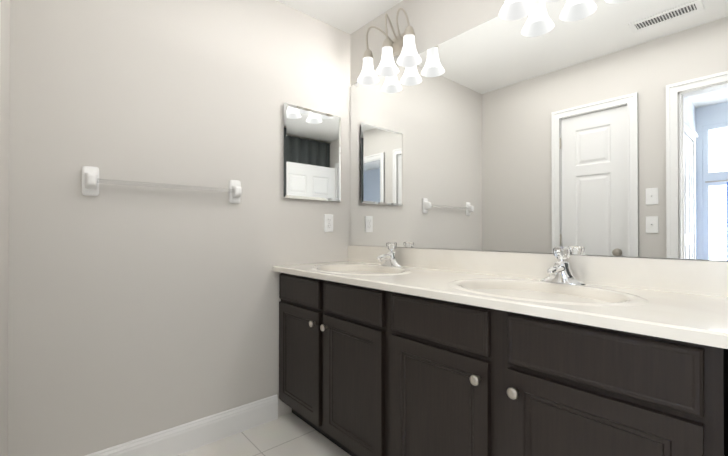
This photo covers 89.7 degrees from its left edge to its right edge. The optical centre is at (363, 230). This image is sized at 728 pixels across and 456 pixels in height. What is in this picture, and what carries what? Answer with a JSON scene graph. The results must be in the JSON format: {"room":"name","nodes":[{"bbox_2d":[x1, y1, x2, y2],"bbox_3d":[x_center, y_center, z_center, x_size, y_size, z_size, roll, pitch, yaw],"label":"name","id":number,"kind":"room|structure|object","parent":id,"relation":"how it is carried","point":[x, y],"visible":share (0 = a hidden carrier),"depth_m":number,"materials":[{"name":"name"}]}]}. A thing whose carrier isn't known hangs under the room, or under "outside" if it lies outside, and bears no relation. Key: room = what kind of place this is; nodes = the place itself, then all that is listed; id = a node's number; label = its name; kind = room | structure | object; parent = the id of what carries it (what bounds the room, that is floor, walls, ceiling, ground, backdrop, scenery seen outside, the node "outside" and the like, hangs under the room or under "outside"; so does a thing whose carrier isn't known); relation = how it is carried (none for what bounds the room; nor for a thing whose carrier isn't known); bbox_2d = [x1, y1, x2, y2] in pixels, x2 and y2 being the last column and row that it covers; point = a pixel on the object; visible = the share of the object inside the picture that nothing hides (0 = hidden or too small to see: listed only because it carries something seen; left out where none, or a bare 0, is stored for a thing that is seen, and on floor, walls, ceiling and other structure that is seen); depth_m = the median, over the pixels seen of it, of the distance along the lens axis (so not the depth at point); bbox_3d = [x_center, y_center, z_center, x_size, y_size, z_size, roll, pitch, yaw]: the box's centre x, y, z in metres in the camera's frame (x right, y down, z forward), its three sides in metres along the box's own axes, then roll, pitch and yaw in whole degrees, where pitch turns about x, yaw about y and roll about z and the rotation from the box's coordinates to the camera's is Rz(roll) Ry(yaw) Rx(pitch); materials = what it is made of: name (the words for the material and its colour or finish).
{"room":"bathroom","nodes":[
{"label":"bathroom","id":0,"kind":"room"},
{"bbox_2d":[0,0,9,455],"bbox_3d":[-0.322,-0.138,0.119,0.120,2.440,3.300,0,0,-41],"label":"wall","id":1,"kind":"structure","parent":0,"point":[4,127],"depth_m":1.25,"materials":[{"name":"grey paint"}]},
{"bbox_2d":[8,0,349,455],"bbox_3d":[-0.766,-0.127,1.999,1.920,2.440,0.120,0,0,-41],"label":"wall","id":2,"kind":"structure","parent":0,"point":[135,312],"depth_m":1.72,"materials":[{"name":"grey paint"}]},
{"bbox_2d":[82,166,241,203],"bbox_3d":[-0.914,-0.208,1.747,0.685,0.125,0.060,0,0,-41],"label":"towel rail","id":3,"kind":"object","parent":2,"relation":"attached to","point":[91,180],"visible":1,"depth_m":1.63,"materials":[{"name":"white plastic"}]},
{"bbox_2d":[85,394,277,455],"bbox_3d":[-0.929,1.024,1.761,1.127,0.136,0.014,0,0,-41],"label":"baseboard","id":4,"kind":"structure","parent":2,"relation":"attached to","point":[185,438],"depth_m":1.84,"materials":[{"name":"white"}]},
{"bbox_2d":[283,103,340,201],"bbox_3d":[-0.318,-0.470,2.294,0.420,0.560,0.021,0,0,-41],"label":"medicine cabinet mirror","id":5,"kind":"object","parent":2,"relation":"attached to","point":[312,157],"visible":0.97,"depth_m":2.27,"materials":[{"name":"clear glass"}]},
{"bbox_2d":[324,214,332,231],"bbox_3d":[-0.228,-0.045,2.379,0.070,0.115,0.008,0,0,-41],"label":"electrical outlet","id":6,"kind":"object","parent":2,"relation":"attached to","point":[328,222],"visible":1,"depth_m":2.37,"materials":[{"name":"white plastic"}]},
{"bbox_2d":[178,412,350,455],"bbox_3d":[0.357,1.136,0.702,1.920,0.100,3.540,0,0,-41],"label":"floor","id":7,"kind":"structure","parent":0,"point":[290,434],"depth_m":1.87,"materials":[{"name":"tile"}]},
{"bbox_2d":[273,242,727,455],"bbox_3d":[0.344,0.577,1.555,0.578,1.027,1.995,0,0,-41],"label":"bathroom vanity","id":8,"kind":"object","parent":7,"relation":"on","point":[391,349],"visible":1,"depth_m":1.19,"materials":[{"name":"black wood"}]},
{"bbox_2d":[273,245,727,348],"bbox_3d":[0.344,0.212,1.558,0.577,0.226,1.995,0,0,-41],"label":"countertop","id":9,"kind":"structure","parent":8,"relation":"on","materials":[{"name":"stone"}]},
{"bbox_2d":[276,0,402,33],"bbox_3d":[0.357,-1.404,0.717,1.920,0.100,3.540,0,0,-41],"label":"ceiling","id":10,"kind":"structure","parent":0,"point":[349,16],"depth_m":2.24,"materials":[{"name":"white paint"}]},
{"bbox_2d":[350,0,727,261],"bbox_3d":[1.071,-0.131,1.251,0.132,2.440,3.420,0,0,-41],"label":"wall mirror","id":11,"kind":"object","parent":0,"point":[589,127],"depth_m":1.51,"materials":[{"name":"clear glass"}]},
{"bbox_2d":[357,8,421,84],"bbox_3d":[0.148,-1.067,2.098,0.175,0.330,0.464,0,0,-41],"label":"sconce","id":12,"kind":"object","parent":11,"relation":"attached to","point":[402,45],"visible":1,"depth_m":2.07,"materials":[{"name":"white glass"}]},
{"bbox_2d":[499,0,560,20],"bbox_3d":[0.752,-1.071,1.404,0.175,0.330,0.464,0,0,-41],"label":"sconce","id":13,"kind":"object","parent":11,"relation":"attached to","point":[511,10],"visible":1,"depth_m":1.55,"materials":[{"name":"white glass"}]}
]}

